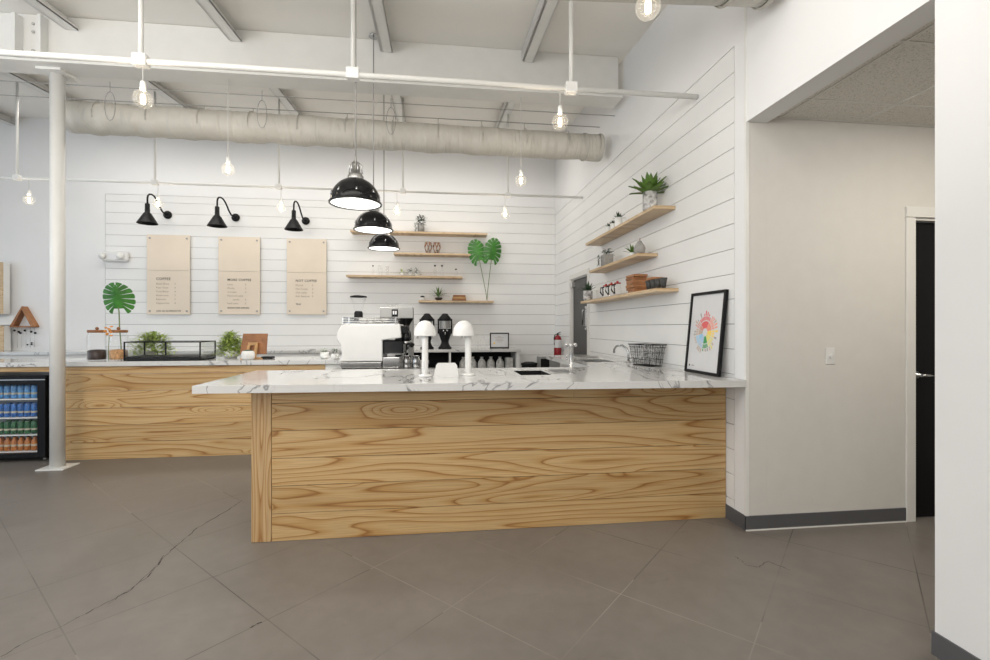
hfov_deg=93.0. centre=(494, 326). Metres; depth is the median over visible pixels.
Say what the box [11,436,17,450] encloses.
juice bottle
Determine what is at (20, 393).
drink can
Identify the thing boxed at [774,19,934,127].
ceiling
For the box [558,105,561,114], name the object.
socket
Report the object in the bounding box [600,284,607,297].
server
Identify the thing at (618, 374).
countertop
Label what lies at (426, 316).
coffee grinder
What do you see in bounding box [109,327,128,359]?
storage jar
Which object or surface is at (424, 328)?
tap tower
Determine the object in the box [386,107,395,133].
wire loop
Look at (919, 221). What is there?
door
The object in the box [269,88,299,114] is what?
joist
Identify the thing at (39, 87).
joist
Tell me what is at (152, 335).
potted fern
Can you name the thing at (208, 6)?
joist
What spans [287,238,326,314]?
menu board
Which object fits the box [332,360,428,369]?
countertop
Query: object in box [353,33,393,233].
pendant lamp
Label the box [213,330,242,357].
potted fern
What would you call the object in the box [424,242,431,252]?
terrarium
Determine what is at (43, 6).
joist
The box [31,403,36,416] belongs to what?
drink can
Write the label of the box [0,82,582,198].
conduit pipe
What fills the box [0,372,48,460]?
fridge
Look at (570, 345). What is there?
bar faucet
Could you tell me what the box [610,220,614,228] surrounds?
potted succulent
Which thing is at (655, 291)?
wall shelf
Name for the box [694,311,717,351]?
print
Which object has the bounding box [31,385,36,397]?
drink can
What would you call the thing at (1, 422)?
drink can
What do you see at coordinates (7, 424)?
drink can
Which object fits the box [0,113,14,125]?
joist
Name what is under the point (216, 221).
wall lamp
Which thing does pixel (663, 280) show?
tumbler
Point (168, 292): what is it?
menu board
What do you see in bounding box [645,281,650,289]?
tumbler
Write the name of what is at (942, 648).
baseboard
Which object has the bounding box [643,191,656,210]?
pot
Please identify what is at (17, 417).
shelf
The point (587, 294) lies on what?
pot
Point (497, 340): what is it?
framed certificate
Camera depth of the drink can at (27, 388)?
4.94 m
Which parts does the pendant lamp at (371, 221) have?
lamp shade, cord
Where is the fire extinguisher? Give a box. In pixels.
[554,332,563,354]
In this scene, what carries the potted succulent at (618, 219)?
on the wall shelf at (655, 211)
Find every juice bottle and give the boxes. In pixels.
[0,436,3,450]
[4,436,10,450]
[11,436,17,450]
[17,436,23,450]
[24,436,30,449]
[31,435,36,449]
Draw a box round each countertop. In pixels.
[0,348,401,407]
[0,356,340,366]
[192,355,745,393]
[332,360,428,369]
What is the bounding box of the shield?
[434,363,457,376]
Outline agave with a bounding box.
[628,172,668,210]
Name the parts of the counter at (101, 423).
panel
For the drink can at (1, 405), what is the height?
0.135 m
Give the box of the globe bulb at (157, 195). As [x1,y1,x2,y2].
[152,194,162,207]
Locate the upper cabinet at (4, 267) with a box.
[0,262,9,313]
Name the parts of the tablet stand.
easel leg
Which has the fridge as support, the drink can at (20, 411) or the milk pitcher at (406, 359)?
the drink can at (20, 411)
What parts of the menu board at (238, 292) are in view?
panel, panel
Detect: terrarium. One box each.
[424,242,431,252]
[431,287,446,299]
[433,242,439,252]
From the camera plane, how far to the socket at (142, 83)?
3.31 m
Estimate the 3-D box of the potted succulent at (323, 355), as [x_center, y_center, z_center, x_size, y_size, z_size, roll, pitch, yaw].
[-1.969,0.301,5.418,0.103,0.121,0.111,0,0,-7]
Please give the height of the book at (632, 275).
0.024 m
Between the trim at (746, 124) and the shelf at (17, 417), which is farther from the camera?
the shelf at (17, 417)
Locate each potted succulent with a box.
[320,348,328,358]
[331,348,339,358]
[414,214,425,231]
[582,281,594,300]
[597,248,613,265]
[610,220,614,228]
[614,212,624,226]
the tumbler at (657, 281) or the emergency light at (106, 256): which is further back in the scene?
the emergency light at (106, 256)
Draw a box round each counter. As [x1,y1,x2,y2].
[0,364,340,459]
[251,387,725,542]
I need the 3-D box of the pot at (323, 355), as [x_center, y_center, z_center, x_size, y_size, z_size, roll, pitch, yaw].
[-1.966,0.327,5.420,0.096,0.070,0.094,0,0,-7]
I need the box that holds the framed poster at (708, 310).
[684,289,728,376]
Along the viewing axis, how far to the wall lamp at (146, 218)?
7.12 m
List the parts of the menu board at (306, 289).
panel, panel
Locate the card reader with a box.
[261,356,274,358]
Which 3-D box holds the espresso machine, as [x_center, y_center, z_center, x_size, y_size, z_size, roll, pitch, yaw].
[-1.222,0.159,4.917,0.746,0.512,0.510,0,0,-7]
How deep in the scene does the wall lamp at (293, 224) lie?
7.38 m
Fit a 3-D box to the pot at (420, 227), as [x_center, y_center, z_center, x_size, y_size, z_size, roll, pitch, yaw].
[-1.259,-1.684,7.996,0.120,0.140,0.118,0,0,-7]
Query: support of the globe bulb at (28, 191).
hanging from the conduit pipe at (16, 176)
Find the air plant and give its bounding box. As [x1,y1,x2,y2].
[623,244,634,255]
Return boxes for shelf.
[0,397,36,399]
[0,416,36,418]
[0,433,36,435]
[0,450,36,452]
[10,306,38,326]
[346,275,461,279]
[350,230,486,237]
[394,252,469,257]
[419,300,493,302]
[581,288,678,303]
[586,205,674,245]
[589,253,657,272]
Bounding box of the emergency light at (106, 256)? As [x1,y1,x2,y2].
[98,251,128,261]
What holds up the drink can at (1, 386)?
on the fridge
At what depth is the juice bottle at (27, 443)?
4.95 m
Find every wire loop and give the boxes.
[104,91,115,120]
[257,100,266,127]
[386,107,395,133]
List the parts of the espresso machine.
cup rail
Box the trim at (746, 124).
[744,7,748,515]
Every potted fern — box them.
[126,331,176,355]
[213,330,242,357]
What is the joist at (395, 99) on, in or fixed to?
attached to the ceiling at (607, 29)
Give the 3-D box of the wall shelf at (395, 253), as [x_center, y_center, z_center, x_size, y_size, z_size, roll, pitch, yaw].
[-1.075,-1.237,8.079,1.293,0.032,0.239,0,0,-7]
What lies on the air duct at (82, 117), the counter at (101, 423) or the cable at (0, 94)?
the cable at (0, 94)
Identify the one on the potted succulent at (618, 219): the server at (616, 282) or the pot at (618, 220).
the pot at (618, 220)
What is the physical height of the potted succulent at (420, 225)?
0.309 m
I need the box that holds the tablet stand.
[240,334,267,358]
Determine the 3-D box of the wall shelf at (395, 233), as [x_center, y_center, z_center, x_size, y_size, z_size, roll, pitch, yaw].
[-1.281,-1.596,8.053,2.293,0.032,0.239,0,0,-7]
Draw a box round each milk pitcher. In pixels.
[403,356,410,367]
[412,355,420,367]
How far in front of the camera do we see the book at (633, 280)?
4.64 m
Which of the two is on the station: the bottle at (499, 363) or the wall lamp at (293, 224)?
the bottle at (499, 363)
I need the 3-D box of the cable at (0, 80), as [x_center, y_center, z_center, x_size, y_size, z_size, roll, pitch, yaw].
[-4.034,-2.500,4.893,10.990,0.007,0.008,0,0,-7]
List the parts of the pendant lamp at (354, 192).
lamp shade, cord, bulb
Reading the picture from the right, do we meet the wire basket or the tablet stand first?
the wire basket
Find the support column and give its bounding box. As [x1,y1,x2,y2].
[35,66,79,470]
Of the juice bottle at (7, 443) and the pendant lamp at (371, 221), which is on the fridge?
the juice bottle at (7, 443)
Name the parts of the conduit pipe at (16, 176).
drop rod, drop rod, drop rod, drop rod, drop rod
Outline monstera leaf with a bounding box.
[103,282,135,348]
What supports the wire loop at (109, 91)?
hanging from the cable at (0, 80)
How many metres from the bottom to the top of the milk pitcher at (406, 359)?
0.120 m
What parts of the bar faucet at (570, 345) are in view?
lever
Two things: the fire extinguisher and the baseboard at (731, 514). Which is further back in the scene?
the fire extinguisher
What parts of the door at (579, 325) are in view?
handle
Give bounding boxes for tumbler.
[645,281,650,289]
[650,280,655,288]
[655,278,660,287]
[660,277,666,287]
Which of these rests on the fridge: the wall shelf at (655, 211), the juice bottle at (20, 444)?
the juice bottle at (20, 444)
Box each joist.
[0,72,74,100]
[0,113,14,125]
[24,0,77,29]
[138,80,191,108]
[195,0,241,41]
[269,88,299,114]
[368,0,391,51]
[391,95,405,121]
[494,102,515,127]
[522,0,558,61]
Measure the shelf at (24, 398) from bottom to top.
0.012 m
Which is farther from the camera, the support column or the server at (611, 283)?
the server at (611, 283)
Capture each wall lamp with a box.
[136,193,171,225]
[207,197,239,227]
[284,201,309,231]
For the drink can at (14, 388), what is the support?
on the fridge
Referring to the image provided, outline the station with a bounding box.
[402,347,520,367]
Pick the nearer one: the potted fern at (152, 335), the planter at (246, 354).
the planter at (246, 354)
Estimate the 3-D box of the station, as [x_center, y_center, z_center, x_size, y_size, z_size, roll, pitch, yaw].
[-0.573,0.882,7.939,1.936,1.036,0.638,0,0,-7]
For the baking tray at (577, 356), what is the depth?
5.61 m
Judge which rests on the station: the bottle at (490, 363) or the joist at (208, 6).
the bottle at (490, 363)
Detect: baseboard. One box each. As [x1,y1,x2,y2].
[725,504,745,530]
[745,508,906,530]
[931,630,980,659]
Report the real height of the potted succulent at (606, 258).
0.224 m
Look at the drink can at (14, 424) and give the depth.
4.93 m
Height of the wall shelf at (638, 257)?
0.030 m
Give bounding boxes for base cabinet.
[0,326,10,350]
[537,356,559,366]
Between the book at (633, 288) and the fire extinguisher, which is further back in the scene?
the fire extinguisher
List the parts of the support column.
cap plate, plate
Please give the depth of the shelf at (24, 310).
7.34 m
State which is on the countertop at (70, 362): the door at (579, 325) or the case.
the case
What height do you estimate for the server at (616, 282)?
0.162 m
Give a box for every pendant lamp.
[328,0,381,210]
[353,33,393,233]
[367,95,399,251]
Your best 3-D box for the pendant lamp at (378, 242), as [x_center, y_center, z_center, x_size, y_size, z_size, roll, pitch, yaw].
[-1.423,-2.067,6.021,0.410,2.135,0.410,0,0,-7]
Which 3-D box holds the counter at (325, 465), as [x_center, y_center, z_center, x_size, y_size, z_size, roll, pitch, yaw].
[-0.106,0.906,4.579,3.300,0.984,2.684,0,0,-7]
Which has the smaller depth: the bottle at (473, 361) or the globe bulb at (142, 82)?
the globe bulb at (142, 82)
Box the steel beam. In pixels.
[0,12,622,107]
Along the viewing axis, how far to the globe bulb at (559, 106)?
3.68 m
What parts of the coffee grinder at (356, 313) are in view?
hopper lid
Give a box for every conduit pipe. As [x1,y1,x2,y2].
[0,0,698,99]
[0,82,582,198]
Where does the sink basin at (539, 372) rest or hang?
in the countertop at (618, 374)
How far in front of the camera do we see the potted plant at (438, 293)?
7.99 m
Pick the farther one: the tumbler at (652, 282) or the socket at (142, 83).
the tumbler at (652, 282)
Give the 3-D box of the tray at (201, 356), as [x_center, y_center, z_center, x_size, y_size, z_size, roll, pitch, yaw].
[-3.594,0.339,5.224,0.743,0.043,0.338,0,0,-7]
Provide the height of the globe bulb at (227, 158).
0.982 m
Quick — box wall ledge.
[0,317,14,324]
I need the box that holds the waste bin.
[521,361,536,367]
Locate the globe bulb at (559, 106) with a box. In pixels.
[558,105,566,130]
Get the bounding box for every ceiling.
[0,0,667,131]
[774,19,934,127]
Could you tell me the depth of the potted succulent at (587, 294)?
6.12 m
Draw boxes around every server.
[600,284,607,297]
[605,282,612,294]
[611,281,620,293]
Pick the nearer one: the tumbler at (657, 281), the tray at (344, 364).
the tumbler at (657, 281)
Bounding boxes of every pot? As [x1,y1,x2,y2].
[141,351,158,354]
[223,351,238,357]
[320,352,328,358]
[331,353,338,358]
[417,223,424,231]
[583,290,592,300]
[601,254,612,265]
[615,217,621,226]
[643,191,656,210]
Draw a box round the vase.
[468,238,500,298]
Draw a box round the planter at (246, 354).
[241,350,254,359]
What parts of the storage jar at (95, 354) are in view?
glass, lid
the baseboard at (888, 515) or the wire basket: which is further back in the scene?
the wire basket
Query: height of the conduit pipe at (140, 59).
1.081 m
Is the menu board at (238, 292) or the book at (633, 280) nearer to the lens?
the book at (633, 280)
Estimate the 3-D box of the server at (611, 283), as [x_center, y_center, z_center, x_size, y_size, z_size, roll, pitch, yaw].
[1.303,-0.425,5.332,0.134,0.162,0.094,0,0,-7]
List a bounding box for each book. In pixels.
[626,274,647,277]
[626,277,646,280]
[626,279,645,283]
[626,282,645,285]
[626,284,645,287]
[626,287,646,290]
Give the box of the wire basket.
[629,343,666,366]
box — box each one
[505,357,512,367]
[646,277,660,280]
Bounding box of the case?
[123,341,215,360]
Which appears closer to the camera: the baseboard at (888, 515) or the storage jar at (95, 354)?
the baseboard at (888, 515)
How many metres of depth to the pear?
4.56 m
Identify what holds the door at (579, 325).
in the wall at (795, 49)
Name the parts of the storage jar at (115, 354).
lid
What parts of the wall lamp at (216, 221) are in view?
lamp shade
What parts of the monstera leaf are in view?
stem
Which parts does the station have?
panel, panel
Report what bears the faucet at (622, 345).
on the countertop at (618, 374)
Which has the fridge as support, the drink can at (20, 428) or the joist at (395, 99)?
the drink can at (20, 428)
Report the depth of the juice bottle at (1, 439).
4.93 m
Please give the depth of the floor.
2.53 m
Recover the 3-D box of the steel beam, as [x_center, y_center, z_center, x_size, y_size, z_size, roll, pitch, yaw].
[-4.033,-2.786,4.641,10.930,0.512,0.260,0,0,-7]
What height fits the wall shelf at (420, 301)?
0.032 m
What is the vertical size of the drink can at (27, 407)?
0.135 m
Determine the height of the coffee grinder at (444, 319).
0.590 m
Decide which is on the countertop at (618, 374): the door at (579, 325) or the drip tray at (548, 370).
the drip tray at (548, 370)
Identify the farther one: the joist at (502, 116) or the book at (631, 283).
the joist at (502, 116)
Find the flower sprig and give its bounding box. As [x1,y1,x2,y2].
[104,326,112,360]
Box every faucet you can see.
[565,343,576,373]
[613,344,633,362]
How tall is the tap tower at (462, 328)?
0.413 m
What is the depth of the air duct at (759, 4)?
2.83 m
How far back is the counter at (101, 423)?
5.03 m
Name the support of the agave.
on the wall shelf at (655, 211)
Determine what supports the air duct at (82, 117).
hanging from the ceiling at (607, 29)
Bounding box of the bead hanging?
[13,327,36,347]
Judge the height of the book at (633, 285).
0.024 m
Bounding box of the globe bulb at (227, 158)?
[222,157,231,172]
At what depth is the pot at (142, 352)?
5.44 m
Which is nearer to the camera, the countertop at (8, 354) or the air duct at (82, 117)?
the air duct at (82, 117)
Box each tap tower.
[414,320,435,376]
[453,320,474,375]
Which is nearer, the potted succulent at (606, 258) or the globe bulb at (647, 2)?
the globe bulb at (647, 2)
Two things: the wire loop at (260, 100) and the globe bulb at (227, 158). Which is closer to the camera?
the globe bulb at (227, 158)
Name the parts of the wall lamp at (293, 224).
lamp shade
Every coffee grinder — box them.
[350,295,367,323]
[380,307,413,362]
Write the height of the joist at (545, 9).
0.417 m
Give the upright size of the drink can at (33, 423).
0.130 m
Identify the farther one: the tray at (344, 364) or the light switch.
the tray at (344, 364)
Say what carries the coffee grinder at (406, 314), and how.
on the countertop at (401, 366)
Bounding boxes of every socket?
[140,80,145,91]
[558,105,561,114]
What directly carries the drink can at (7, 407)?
on the fridge
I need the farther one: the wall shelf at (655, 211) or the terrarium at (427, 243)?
the terrarium at (427, 243)
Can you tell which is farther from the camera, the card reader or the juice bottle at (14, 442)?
the card reader
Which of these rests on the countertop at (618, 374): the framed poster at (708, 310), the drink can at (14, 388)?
the framed poster at (708, 310)
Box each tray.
[125,354,213,359]
[341,361,382,367]
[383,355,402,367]
[545,369,576,372]
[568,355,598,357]
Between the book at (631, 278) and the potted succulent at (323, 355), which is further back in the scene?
the potted succulent at (323, 355)
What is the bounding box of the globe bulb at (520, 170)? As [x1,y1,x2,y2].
[518,169,522,183]
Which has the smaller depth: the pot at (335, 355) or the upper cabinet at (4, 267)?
the pot at (335, 355)
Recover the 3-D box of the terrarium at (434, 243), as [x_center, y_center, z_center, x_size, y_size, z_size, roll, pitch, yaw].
[-0.996,-1.347,8.028,0.129,0.184,0.145,0,0,-7]
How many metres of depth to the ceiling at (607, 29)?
4.83 m
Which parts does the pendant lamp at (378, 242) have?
cord, lamp shade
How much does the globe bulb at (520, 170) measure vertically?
0.982 m
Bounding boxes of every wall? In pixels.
[0,117,554,367]
[555,0,989,659]
[749,119,934,515]
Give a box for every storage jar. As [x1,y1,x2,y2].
[86,327,106,360]
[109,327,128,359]
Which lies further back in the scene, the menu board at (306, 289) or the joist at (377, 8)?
the menu board at (306, 289)
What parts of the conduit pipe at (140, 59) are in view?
drop rod, drop rod, drop rod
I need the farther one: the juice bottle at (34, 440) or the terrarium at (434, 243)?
the terrarium at (434, 243)
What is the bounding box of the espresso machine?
[337,317,414,368]
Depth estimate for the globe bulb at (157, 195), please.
6.14 m
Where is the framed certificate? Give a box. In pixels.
[490,333,508,347]
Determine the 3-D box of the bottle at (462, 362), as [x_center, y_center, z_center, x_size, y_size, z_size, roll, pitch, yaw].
[-0.522,0.638,7.795,0.140,0.280,0.109,0,0,-7]
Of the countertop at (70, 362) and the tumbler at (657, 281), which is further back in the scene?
the countertop at (70, 362)
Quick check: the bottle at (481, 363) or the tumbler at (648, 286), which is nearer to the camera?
the tumbler at (648, 286)
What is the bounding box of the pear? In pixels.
[634,239,644,253]
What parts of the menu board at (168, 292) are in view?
panel, panel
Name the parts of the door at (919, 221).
handle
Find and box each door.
[569,268,589,366]
[905,206,934,521]
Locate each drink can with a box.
[0,385,3,398]
[0,404,3,416]
[0,421,3,433]
[4,385,10,397]
[4,404,10,416]
[4,421,10,433]
[11,385,17,397]
[11,403,17,416]
[11,421,17,433]
[17,385,23,397]
[17,403,24,416]
[17,421,24,433]
[24,385,30,397]
[24,403,30,416]
[24,421,30,433]
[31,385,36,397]
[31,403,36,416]
[31,420,36,433]
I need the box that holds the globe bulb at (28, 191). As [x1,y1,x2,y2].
[27,190,35,202]
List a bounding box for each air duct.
[66,101,604,161]
[561,0,772,9]
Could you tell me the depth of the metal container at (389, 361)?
4.70 m
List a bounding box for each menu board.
[147,234,189,314]
[218,236,259,314]
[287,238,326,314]
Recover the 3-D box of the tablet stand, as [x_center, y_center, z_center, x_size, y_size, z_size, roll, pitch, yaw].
[-2.781,0.220,5.394,0.295,0.285,0.186,0,0,-3]
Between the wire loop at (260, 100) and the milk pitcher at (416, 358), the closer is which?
the milk pitcher at (416, 358)
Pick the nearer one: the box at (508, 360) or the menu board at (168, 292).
the menu board at (168, 292)
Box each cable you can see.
[0,80,614,115]
[0,94,599,127]
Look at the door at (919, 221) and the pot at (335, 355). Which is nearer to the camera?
the door at (919, 221)
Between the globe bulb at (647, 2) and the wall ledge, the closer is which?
the globe bulb at (647, 2)
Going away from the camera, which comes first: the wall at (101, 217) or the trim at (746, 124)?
the trim at (746, 124)
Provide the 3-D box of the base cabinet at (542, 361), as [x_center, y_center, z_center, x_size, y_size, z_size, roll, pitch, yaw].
[0.857,0.938,7.592,0.320,0.925,0.260,0,0,-7]
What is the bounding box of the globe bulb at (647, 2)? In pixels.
[635,0,650,13]
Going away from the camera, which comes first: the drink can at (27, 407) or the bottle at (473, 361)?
the drink can at (27, 407)
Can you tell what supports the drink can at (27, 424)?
on the fridge
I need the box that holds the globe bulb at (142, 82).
[132,67,145,103]
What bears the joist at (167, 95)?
attached to the ceiling at (607, 29)
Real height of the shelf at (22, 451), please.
0.012 m
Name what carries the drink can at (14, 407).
on the fridge
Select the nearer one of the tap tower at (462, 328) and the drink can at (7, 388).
the tap tower at (462, 328)
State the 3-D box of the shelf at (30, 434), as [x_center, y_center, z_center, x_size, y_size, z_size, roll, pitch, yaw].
[-5.197,1.131,5.092,0.930,0.012,0.420,0,0,-7]
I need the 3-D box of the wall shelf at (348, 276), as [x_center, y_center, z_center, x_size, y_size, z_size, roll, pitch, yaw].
[-1.526,-0.850,8.023,1.928,0.032,0.239,0,0,-7]
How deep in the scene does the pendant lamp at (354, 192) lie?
3.64 m
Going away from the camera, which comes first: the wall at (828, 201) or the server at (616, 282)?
the wall at (828, 201)
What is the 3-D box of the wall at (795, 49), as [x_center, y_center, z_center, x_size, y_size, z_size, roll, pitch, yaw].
[1.858,-0.975,2.783,0.150,4.750,11.470,0,0,-7]
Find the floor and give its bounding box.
[0,455,939,659]
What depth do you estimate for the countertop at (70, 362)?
5.08 m
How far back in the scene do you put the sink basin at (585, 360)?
5.33 m
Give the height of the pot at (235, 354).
0.080 m
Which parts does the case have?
pane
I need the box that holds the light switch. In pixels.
[826,348,834,363]
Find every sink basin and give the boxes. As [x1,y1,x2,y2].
[515,370,550,374]
[576,359,613,361]

